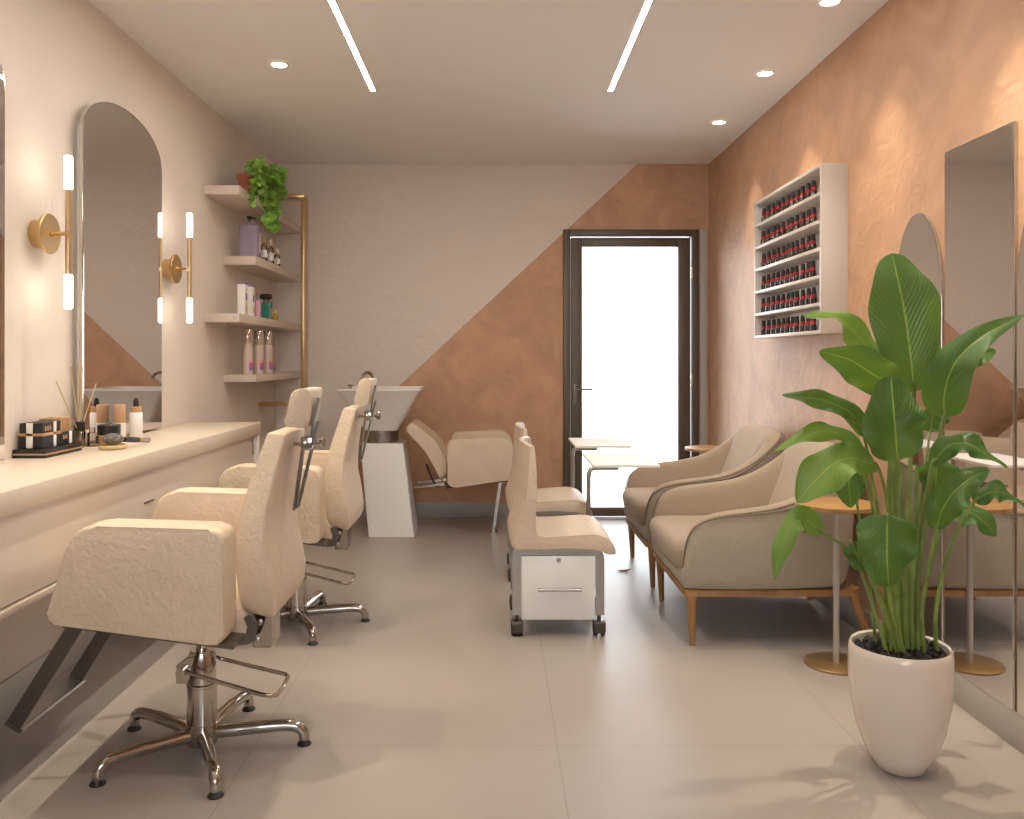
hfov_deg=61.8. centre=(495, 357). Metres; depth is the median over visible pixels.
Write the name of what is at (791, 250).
bottle
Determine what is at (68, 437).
gift box
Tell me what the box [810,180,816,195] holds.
bottle
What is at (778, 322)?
bottle
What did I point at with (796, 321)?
bottle
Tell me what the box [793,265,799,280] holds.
bottle
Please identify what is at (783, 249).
bottle
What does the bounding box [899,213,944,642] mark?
wall mirror
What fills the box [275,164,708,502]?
wall
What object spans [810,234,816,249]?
bottle
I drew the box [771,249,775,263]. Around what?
bottle
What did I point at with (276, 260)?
vial
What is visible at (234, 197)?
wall shelf
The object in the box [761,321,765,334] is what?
bottle
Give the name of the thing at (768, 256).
bottle
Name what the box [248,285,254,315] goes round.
carton
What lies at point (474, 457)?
chair
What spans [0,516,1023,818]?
floor
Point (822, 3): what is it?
recessed light
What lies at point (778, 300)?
bottle
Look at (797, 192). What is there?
bottle
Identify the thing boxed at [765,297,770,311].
bottle
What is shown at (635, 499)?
seat cushion
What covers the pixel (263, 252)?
vial
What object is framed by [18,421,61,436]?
gift box
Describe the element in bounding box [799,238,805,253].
bottle
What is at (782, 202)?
bottle
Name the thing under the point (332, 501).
salon chair
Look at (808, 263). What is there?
bottle
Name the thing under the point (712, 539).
armchair
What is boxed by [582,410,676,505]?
ground
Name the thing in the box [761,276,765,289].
bottle
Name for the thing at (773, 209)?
bottle
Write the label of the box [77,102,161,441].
wall mirror
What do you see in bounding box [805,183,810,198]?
bottle
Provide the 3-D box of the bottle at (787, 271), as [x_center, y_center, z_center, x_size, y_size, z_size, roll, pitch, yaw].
[1.550,-0.434,4.554,0.033,0.085,0.033,0,0,0]
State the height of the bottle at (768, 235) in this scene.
0.085 m
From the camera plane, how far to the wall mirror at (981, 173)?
2.85 m
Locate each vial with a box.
[260,236,266,260]
[267,240,273,263]
[274,249,279,265]
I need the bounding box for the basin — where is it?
[336,371,426,536]
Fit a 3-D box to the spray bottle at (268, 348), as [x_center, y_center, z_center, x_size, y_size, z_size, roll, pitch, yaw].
[-1.545,-0.040,5.800,0.066,0.290,0.066,0,0,0]
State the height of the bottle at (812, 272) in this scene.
0.085 m
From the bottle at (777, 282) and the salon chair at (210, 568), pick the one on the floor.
the salon chair at (210, 568)
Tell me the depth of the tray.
3.03 m
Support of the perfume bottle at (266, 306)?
on the wall shelf at (234, 319)
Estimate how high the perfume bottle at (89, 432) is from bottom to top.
0.076 m
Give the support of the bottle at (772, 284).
on the rack
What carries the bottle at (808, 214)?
on the rack
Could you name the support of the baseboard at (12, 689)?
attached to the wall at (58, 58)
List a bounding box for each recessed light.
[268,61,288,68]
[711,120,726,124]
[755,70,774,76]
[817,0,842,6]
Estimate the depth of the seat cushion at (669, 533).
3.98 m
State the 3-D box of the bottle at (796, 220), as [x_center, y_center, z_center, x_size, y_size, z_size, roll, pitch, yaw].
[1.552,-0.695,4.417,0.033,0.085,0.033,0,0,0]
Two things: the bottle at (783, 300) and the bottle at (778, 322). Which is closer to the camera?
the bottle at (783, 300)
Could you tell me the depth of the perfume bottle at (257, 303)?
5.45 m
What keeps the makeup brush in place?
on the countertop
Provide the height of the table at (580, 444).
0.700 m
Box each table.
[568,438,630,487]
[582,453,659,515]
[685,445,718,452]
[795,496,878,675]
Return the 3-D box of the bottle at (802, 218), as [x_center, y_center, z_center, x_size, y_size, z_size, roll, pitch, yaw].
[1.553,-0.695,4.329,0.033,0.085,0.033,0,0,0]
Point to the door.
(686, 241)
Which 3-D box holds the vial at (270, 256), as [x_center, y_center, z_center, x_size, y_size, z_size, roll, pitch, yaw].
[-1.540,-0.724,5.850,0.045,0.168,0.045,0,0,0]
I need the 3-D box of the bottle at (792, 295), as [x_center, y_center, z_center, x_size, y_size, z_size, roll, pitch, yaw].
[1.553,-0.304,4.482,0.033,0.085,0.033,0,0,0]
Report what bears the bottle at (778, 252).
on the rack
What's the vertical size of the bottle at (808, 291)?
0.085 m
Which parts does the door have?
handle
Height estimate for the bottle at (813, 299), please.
0.085 m
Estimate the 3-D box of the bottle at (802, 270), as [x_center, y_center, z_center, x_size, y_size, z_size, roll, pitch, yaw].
[1.552,-0.434,4.329,0.033,0.085,0.033,0,0,0]
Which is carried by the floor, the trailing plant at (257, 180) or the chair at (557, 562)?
the chair at (557, 562)
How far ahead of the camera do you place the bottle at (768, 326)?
4.87 m
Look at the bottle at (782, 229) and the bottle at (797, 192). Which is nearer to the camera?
the bottle at (797, 192)
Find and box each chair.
[5,387,325,799]
[216,378,380,645]
[406,419,512,532]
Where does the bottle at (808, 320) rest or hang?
on the rack
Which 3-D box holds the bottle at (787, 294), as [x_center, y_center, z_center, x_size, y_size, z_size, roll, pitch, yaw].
[1.556,-0.304,4.554,0.033,0.085,0.033,0,0,0]
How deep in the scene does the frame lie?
6.16 m
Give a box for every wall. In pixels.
[0,0,274,682]
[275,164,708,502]
[709,0,1023,619]
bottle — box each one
[86,427,98,446]
[113,404,125,436]
[129,398,142,436]
[238,216,260,257]
[242,329,252,374]
[253,330,263,373]
[255,300,260,316]
[260,294,272,318]
[264,331,272,373]
[273,310,277,319]
[760,231,765,244]
[760,298,765,312]
[761,208,765,221]
[761,253,765,266]
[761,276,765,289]
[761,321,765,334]
[765,205,770,218]
[765,228,770,242]
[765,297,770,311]
[766,251,770,264]
[766,274,770,287]
[766,320,770,334]
[770,203,775,216]
[770,273,775,286]
[770,296,775,310]
[771,226,775,239]
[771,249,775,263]
[771,319,775,333]
[775,200,779,213]
[775,224,779,237]
[775,247,780,261]
[775,271,779,285]
[775,295,780,309]
[775,319,780,333]
[780,197,784,211]
[780,221,785,235]
[780,246,785,259]
[780,270,784,284]
[780,294,785,308]
[780,318,785,332]
[784,195,789,209]
[784,268,789,283]
[785,219,789,233]
[785,244,789,258]
[785,293,789,307]
[785,317,789,332]
[789,192,794,206]
[789,217,793,231]
[789,242,793,256]
[789,267,793,282]
[789,292,794,307]
[789,317,794,332]
[793,215,799,230]
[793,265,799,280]
[793,316,799,331]
[794,190,799,204]
[794,240,799,255]
[794,291,799,306]
[799,186,804,201]
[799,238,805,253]
[799,315,804,331]
[800,212,805,227]
[800,264,805,279]
[800,289,805,305]
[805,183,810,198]
[805,209,810,224]
[805,236,810,251]
[805,262,810,277]
[805,288,810,304]
[805,318,810,330]
[809,260,815,276]
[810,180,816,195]
[810,207,816,222]
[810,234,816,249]
[810,287,816,303]
[810,319,816,330]
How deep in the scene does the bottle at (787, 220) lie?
4.54 m
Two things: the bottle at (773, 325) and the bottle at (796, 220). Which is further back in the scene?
the bottle at (773, 325)
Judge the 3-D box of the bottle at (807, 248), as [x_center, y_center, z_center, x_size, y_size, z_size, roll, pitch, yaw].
[1.554,-0.565,4.251,0.033,0.085,0.033,0,0,0]
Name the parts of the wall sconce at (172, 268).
arm, rod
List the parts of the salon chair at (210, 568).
leg, armrest, seat plate, leg, armrest, leg, leg, seat, leg, backrest, rail, knob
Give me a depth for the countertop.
2.99 m
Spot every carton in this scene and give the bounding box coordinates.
[39,417,70,431]
[237,283,247,314]
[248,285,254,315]
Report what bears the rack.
attached to the wall at (918, 81)
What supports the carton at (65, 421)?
on the gift box at (68, 437)
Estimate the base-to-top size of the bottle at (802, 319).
0.085 m
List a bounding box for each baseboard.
[0,630,113,716]
[360,503,507,516]
[815,587,1023,753]
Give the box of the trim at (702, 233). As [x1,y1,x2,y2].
[699,230,706,454]
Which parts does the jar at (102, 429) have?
lid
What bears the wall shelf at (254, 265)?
attached to the wall at (58, 58)
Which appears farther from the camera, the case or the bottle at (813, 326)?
the bottle at (813, 326)
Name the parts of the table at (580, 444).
post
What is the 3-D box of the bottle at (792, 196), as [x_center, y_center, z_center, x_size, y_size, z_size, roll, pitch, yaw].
[1.554,-0.825,4.482,0.033,0.085,0.033,0,0,0]
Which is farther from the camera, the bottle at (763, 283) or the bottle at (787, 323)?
the bottle at (763, 283)
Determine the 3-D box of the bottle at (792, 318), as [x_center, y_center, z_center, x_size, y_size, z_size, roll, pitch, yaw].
[1.554,-0.173,4.482,0.033,0.085,0.033,0,0,0]
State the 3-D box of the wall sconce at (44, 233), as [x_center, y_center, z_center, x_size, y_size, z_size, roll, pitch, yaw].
[-1.662,-0.466,3.171,0.143,0.568,0.134,0,0,40]
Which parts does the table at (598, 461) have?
post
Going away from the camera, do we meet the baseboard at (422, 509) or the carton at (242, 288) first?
the carton at (242, 288)
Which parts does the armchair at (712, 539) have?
leg, leg, seat, wood rail, leg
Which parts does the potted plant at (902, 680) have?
stem, stem, stem, stem, stem, stem, stem, stem, stem, stem, stem, stem, planter, stem, stem, stem, stem, stem, stem, stem, stem, stem, stem, stem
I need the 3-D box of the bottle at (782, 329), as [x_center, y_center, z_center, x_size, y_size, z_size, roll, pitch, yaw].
[1.554,-0.173,4.628,0.033,0.085,0.033,0,0,0]
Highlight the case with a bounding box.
[99,443,126,449]
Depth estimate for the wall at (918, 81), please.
3.88 m
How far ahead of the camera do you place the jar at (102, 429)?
3.45 m
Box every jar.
[97,424,120,445]
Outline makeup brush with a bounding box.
[102,433,150,444]
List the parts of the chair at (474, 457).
backrest, seat plate, armrest, armrest, leg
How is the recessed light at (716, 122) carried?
in the ceiling
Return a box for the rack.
[754,163,847,337]
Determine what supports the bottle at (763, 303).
on the rack
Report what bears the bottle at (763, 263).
on the rack
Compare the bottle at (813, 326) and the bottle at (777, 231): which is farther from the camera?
the bottle at (777, 231)
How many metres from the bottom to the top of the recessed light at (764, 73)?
0.005 m
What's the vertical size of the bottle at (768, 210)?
0.085 m
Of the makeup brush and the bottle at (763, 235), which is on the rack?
the bottle at (763, 235)
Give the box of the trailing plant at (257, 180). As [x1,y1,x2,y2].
[237,155,287,233]
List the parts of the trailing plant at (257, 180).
clay pot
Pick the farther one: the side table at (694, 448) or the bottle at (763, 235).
the side table at (694, 448)
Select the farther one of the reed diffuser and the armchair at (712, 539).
the armchair at (712, 539)
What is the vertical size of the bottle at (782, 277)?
0.085 m
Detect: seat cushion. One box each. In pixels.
[622,487,656,526]
[649,515,705,568]
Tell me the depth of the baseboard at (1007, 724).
2.89 m
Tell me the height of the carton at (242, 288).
0.195 m
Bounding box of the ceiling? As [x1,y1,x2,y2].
[89,0,888,163]
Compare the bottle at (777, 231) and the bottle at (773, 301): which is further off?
the bottle at (773, 301)
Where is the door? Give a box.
[563,229,698,515]
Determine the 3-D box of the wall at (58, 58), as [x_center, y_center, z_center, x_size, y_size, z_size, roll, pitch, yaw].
[-1.759,-0.135,2.520,0.100,2.730,8.440,0,0,0]
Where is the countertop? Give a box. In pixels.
[0,422,260,517]
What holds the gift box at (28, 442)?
on the tray
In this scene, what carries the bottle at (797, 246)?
on the rack
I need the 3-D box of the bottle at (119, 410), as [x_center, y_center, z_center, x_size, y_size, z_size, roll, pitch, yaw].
[-1.623,0.278,3.690,0.051,0.153,0.051,0,0,0]
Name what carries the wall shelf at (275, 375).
attached to the wall at (58, 58)
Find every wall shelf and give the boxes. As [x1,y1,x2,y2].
[204,185,300,233]
[204,313,300,330]
[224,256,300,281]
[224,372,300,381]
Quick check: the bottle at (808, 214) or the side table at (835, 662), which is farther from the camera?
the bottle at (808, 214)
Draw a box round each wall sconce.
[28,155,72,308]
[162,213,192,322]
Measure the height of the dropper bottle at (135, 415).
0.181 m
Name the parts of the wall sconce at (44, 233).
arm, rod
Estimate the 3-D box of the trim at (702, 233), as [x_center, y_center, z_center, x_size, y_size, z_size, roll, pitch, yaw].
[1.600,0.120,6.610,0.056,2.220,0.020,0,0,0]
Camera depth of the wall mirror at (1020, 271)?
2.67 m
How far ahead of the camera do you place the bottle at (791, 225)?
4.47 m
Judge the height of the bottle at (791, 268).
0.085 m
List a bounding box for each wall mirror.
[0,61,4,460]
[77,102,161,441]
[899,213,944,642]
[945,121,1017,711]
[1017,226,1023,717]
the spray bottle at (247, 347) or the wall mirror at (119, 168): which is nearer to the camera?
the wall mirror at (119, 168)
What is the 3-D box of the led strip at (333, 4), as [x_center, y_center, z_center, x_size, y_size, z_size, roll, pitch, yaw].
[-0.688,-1.497,3.345,0.032,0.006,2.902,0,0,0]
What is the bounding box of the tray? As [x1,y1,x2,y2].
[12,442,82,457]
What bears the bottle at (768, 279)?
on the rack
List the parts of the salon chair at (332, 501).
armrest, leg, leg, leg, armrest, seat plate, seat, leg, backrest, rail, knob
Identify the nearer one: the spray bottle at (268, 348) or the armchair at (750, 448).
the armchair at (750, 448)
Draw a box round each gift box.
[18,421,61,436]
[19,434,60,448]
[60,430,74,444]
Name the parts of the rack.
panel, panel, panel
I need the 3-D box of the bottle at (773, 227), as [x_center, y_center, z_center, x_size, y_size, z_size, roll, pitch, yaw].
[1.556,-0.695,4.791,0.033,0.085,0.033,0,0,0]
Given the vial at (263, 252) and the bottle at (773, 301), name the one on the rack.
the bottle at (773, 301)
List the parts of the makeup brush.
handle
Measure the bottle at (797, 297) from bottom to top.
0.085 m
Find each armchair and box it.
[622,425,784,587]
[649,442,869,645]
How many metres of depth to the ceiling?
4.47 m
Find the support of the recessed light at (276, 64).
in the ceiling
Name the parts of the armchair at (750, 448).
leg, seat, wood rail, leg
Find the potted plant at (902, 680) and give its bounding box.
[771,253,1023,776]
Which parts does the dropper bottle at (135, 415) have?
bulb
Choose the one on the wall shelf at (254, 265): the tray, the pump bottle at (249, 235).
the pump bottle at (249, 235)
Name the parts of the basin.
bowl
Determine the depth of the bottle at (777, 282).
4.70 m
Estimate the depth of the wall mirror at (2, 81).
2.88 m
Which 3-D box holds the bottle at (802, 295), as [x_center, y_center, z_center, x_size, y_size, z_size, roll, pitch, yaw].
[1.552,-0.304,4.329,0.033,0.085,0.033,0,0,0]
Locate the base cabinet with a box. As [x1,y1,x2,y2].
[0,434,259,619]
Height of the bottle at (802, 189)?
0.085 m
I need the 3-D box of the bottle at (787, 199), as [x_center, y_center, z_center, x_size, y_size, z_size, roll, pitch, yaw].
[1.552,-0.825,4.554,0.033,0.085,0.033,0,0,0]
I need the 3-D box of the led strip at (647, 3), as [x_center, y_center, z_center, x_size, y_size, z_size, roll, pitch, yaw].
[0.640,-1.497,3.345,0.032,0.006,2.902,0,0,0]
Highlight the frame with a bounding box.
[258,194,307,405]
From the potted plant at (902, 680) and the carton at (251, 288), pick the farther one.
the carton at (251, 288)
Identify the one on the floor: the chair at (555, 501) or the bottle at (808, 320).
the chair at (555, 501)
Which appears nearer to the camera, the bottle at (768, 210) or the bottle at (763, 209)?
the bottle at (768, 210)
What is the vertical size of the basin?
1.137 m
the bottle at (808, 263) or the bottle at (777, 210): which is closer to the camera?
the bottle at (808, 263)
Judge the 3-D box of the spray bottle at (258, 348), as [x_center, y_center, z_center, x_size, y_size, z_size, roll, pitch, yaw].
[-1.558,-0.040,5.620,0.066,0.290,0.066,0,0,0]
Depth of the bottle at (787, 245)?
4.54 m
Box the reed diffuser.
[56,364,96,446]
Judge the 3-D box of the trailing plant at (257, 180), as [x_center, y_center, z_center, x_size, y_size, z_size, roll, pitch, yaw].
[-1.478,-1.051,5.396,0.319,0.481,0.765,0,0,0]
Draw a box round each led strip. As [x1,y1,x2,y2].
[328,0,375,90]
[607,0,652,90]
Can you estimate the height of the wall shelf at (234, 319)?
0.051 m
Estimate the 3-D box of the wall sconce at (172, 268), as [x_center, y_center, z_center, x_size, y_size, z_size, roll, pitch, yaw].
[-1.662,-0.466,4.426,0.143,0.568,0.134,0,0,40]

